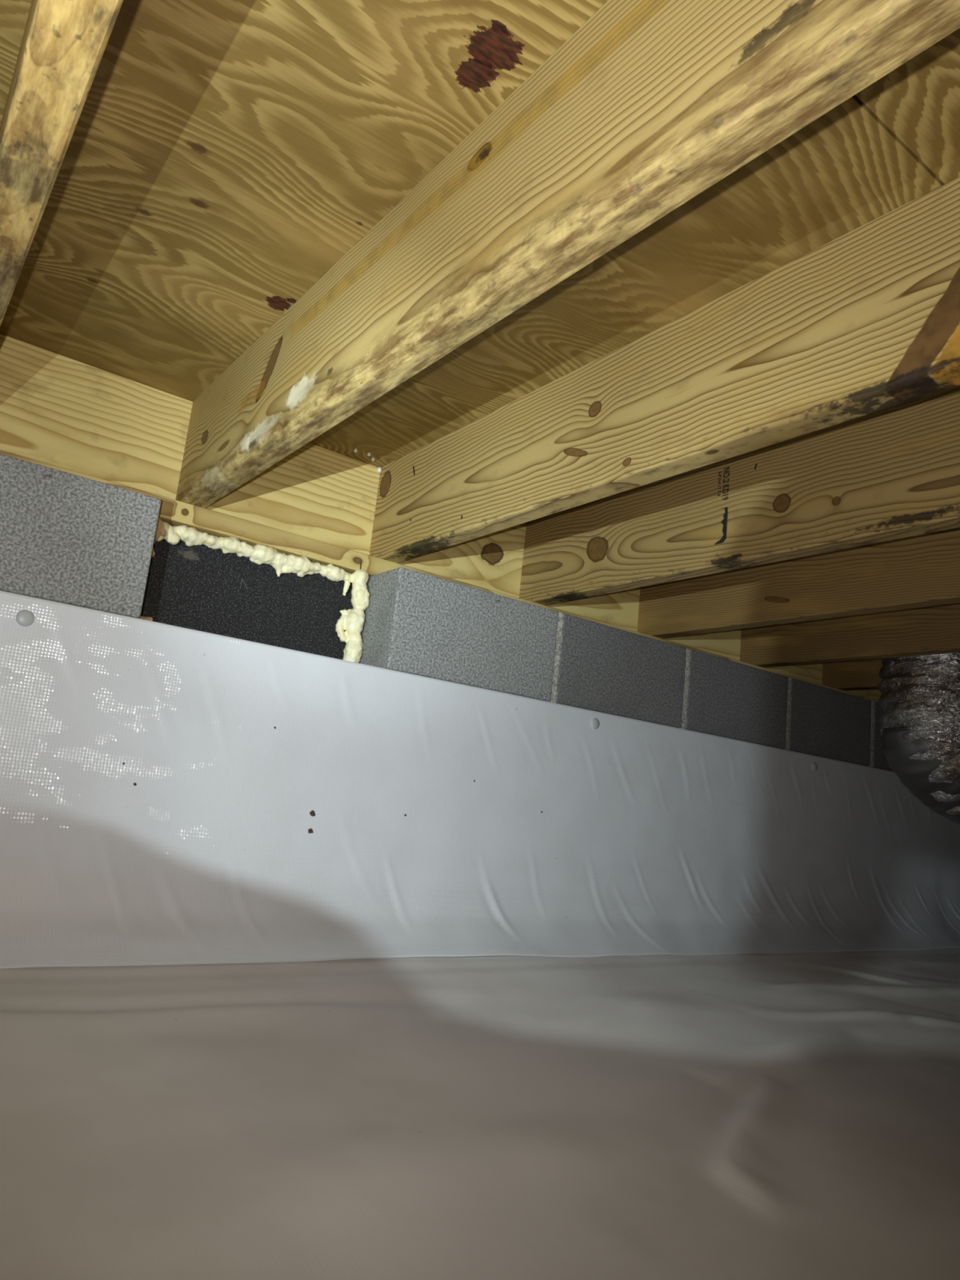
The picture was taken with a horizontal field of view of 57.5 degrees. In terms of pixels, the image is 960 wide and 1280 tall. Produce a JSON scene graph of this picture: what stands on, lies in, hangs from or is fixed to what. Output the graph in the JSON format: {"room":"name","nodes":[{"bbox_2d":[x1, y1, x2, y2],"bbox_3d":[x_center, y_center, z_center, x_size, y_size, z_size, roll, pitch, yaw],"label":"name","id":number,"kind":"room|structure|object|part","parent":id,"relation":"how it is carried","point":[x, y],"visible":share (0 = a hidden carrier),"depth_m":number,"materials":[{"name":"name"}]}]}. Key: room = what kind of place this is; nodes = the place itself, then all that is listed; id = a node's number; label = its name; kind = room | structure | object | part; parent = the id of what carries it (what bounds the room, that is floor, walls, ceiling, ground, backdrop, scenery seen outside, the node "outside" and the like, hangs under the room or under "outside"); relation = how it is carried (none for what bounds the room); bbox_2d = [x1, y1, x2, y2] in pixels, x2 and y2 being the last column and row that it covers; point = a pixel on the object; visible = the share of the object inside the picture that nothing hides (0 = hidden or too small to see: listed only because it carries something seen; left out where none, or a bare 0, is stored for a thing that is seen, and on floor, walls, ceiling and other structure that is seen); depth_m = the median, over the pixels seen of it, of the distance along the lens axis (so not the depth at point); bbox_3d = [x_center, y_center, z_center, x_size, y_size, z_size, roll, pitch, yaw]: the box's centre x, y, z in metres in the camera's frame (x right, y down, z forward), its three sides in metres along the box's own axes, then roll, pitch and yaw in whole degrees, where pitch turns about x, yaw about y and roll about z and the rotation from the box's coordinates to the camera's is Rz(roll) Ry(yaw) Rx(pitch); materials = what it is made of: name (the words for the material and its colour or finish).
{"room":"building cavity","nodes":[
{"label":"building cavity","id":0,"kind":"room"},
{"bbox_2d":[0,453,892,771],"bbox_3d":[0.130,0.385,1.882,5.551,0.860,0.196,14,-13,-35],"label":"wall","id":1,"kind":"structure","parent":0,"point":[66,538],"depth_m":1.72,"materials":[{"name":"concrete"}]},
{"bbox_2d":[137,615,152,621],"bbox_3d":[-0.547,-0.032,1.404,0.018,0.019,0.049,1,-12,25],"label":"foam","id":2,"kind":"object","parent":1,"relation":"in","point":[148,618],"visible":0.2,"depth_m":1.41,"materials":[{"name":"brown plastic"}]},
{"bbox_2d":[151,517,166,557],"bbox_3d":[-0.540,-0.168,1.447,0.040,0.080,0.035,14,-13,-35],"label":"foam","id":3,"kind":"object","parent":1,"relation":"in","point":[161,531],"visible":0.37,"depth_m":1.45,"materials":[{"name":"brown plastic"}]},
{"bbox_2d":[140,538,353,659],"bbox_3d":[-0.422,-0.066,1.590,0.433,0.198,0.045,14,-13,-35],"label":"vent panel","id":4,"kind":"object","parent":1,"relation":"attached to","point":[195,587],"visible":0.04,"depth_m":1.56,"materials":[{"name":"black plastic"}]},
{"bbox_2d":[156,520,369,662],"bbox_3d":[-0.391,-0.063,1.559,0.422,0.222,0.040,13,-13,-34],"label":"foam","id":5,"kind":"object","parent":1,"relation":"in","point":[351,620],"visible":0.87,"depth_m":1.61,"materials":[{"name":"beige plastic"}]},
{"bbox_2d":[0,449,878,702],"bbox_3d":[0.111,-0.052,2.011,5.500,0.036,0.142,14,-13,-35],"label":"plate","id":6,"kind":"object","parent":1,"relation":"on","point":[173,512],"visible":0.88,"depth_m":1.59,"materials":[{"name":"brown wood"}]},
{"bbox_2d":[0,0,123,326],"bbox_3d":[0.233,-0.556,-0.092,0.045,0.200,3.553,13,-13,-34],"label":"joist","id":7,"kind":"object","parent":6,"relation":"on","point":[64,43],"visible":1,"depth_m":0.63,"materials":[{"name":"brown wood"}]},
{"bbox_2d":[0,333,881,700],"bbox_3d":[0.122,-0.168,2.034,5.500,0.200,0.038,14,-13,-35],"label":"joist","id":8,"kind":"object","parent":6,"relation":"on","point":[58,410],"visible":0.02,"depth_m":1.55,"materials":[{"name":"brown wood"}]},
{"bbox_2d":[175,0,959,507],"bbox_3d":[0.533,-0.484,0.124,0.045,0.200,3.553,13,-13,-34],"label":"joist","id":9,"kind":"object","parent":6,"relation":"on","point":[647,105],"visible":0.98,"depth_m":0.74,"materials":[{"name":"brown wood"}]},
{"bbox_2d":[368,176,959,563],"bbox_3d":[0.843,-0.409,0.348,0.046,0.200,3.553,13,-13,-34],"label":"joist","id":10,"kind":"object","parent":6,"relation":"on","point":[865,322],"visible":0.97,"depth_m":1.07,"materials":[{"name":"brown wood"}]},
{"bbox_2d":[519,385,959,604],"bbox_3d":[1.153,-0.334,0.571,0.046,0.200,3.553,13,-13,-34],"label":"joist","id":11,"kind":"object","parent":6,"relation":"on","point":[893,473],"visible":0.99,"depth_m":1.46,"materials":[{"name":"brown wood"}]},
{"bbox_2d":[637,527,959,638],"bbox_3d":[1.460,-0.260,0.792,0.045,0.200,3.553,13,-13,-34],"label":"joist","id":12,"kind":"object","parent":6,"relation":"on","point":[920,571],"visible":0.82,"depth_m":1.81,"materials":[{"name":"brown wood"}]},
{"bbox_2d":[739,602,959,667],"bbox_3d":[1.788,-0.180,1.028,0.045,0.200,3.553,13,-13,-34],"label":"joist","id":13,"kind":"object","parent":6,"relation":"on","point":[933,629],"visible":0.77,"depth_m":2.16,"materials":[{"name":"brown wood"}]},
{"bbox_2d":[877,652,959,824],"bbox_3d":[1.433,0.247,2.218,0.912,0.628,0.299,8,-11,-13],"label":"flexible duct","id":14,"kind":"object","parent":13,"relation":"hanging from","point":[919,700],"visible":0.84,"depth_m":2.07,"materials":[{"name":"metal"}]},
{"bbox_2d":[822,658,882,690],"bbox_3d":[2.106,-0.103,1.257,0.045,0.200,3.553,13,-13,-34],"label":"joist","id":15,"kind":"object","parent":6,"relation":"on","point":[863,674],"visible":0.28,"depth_m":2.59,"materials":[{"name":"brown wood"}]},
{"bbox_2d":[0,590,959,968],"bbox_3d":[0.211,0.366,1.726,5.490,0.478,0.146,14,-13,-35],"label":"liner","id":16,"kind":"object","parent":1,"relation":"hanging from","point":[647,838],"visible":0.98,"depth_m":1.52,"materials":[{"name":"white plastic"}]},
{"bbox_2d":[15,609,34,626],"bbox_3d":[-0.642,-0.030,1.232,0.024,0.024,0.024,14,-13,-35],"label":"pin","id":17,"kind":"object","parent":16,"relation":"attached to","point":[24,617],"visible":1,"depth_m":1.22,"materials":[{"name":"grey plastic"}]},
{"bbox_2d":[307,828,313,833],"bbox_3d":[-0.280,0.315,1.443,0.009,0.009,0.005,14,-13,-35],"label":"crumb","id":18,"kind":"object","parent":16,"relation":"in","point":[310,830],"visible":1,"depth_m":1.44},
{"bbox_2d":[309,810,315,816],"bbox_3d":[-0.278,0.287,1.450,0.010,0.010,0.006,14,-13,-35],"label":"crumb","id":19,"kind":"object","parent":16,"relation":"in","point":[312,813],"visible":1,"depth_m":1.45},
{"bbox_2d":[591,718,599,728],"bbox_3d":[0.240,0.178,1.868,0.024,0.024,0.024,14,-13,-35],"label":"pin","id":20,"kind":"object","parent":16,"relation":"attached to","point":[594,722],"visible":0.93,"depth_m":1.86,"materials":[{"name":"grey plastic"}]},
{"bbox_2d":[812,762,817,771],"bbox_3d":[0.885,0.338,2.332,0.024,0.024,0.024,14,-13,-35],"label":"pin","id":21,"kind":"object","parent":16,"relation":"attached to","point":[815,766],"visible":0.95,"depth_m":2.32,"materials":[{"name":"grey plastic"}]},
{"bbox_2d":[0,947,959,1279],"bbox_3d":[1.150,0.509,0.379,5.500,0.276,3.400,14,-13,-35],"label":"floor","id":22,"kind":"structure","parent":0,"point":[756,1116],"depth_m":0.89,"materials":[{"name":"plastic sheeting"}]},
{"bbox_2d":[0,0,959,467],"bbox_3d":[1.193,-0.430,0.634,5.500,0.018,3.594,14,-13,-35],"label":"subfloor","id":23,"kind":"structure","parent":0,"point":[221,157],"depth_m":0.95,"materials":[{"name":"brown wood"}]},
{"bbox_3d":[0.866,-0.506,0.415,2.338,0.018,1.219,14,-13,-35],"label":"plywood panel","id":24,"kind":"part","parent":23,"relation":"part of","materials":[{"name":"brown wood"}]}
]}

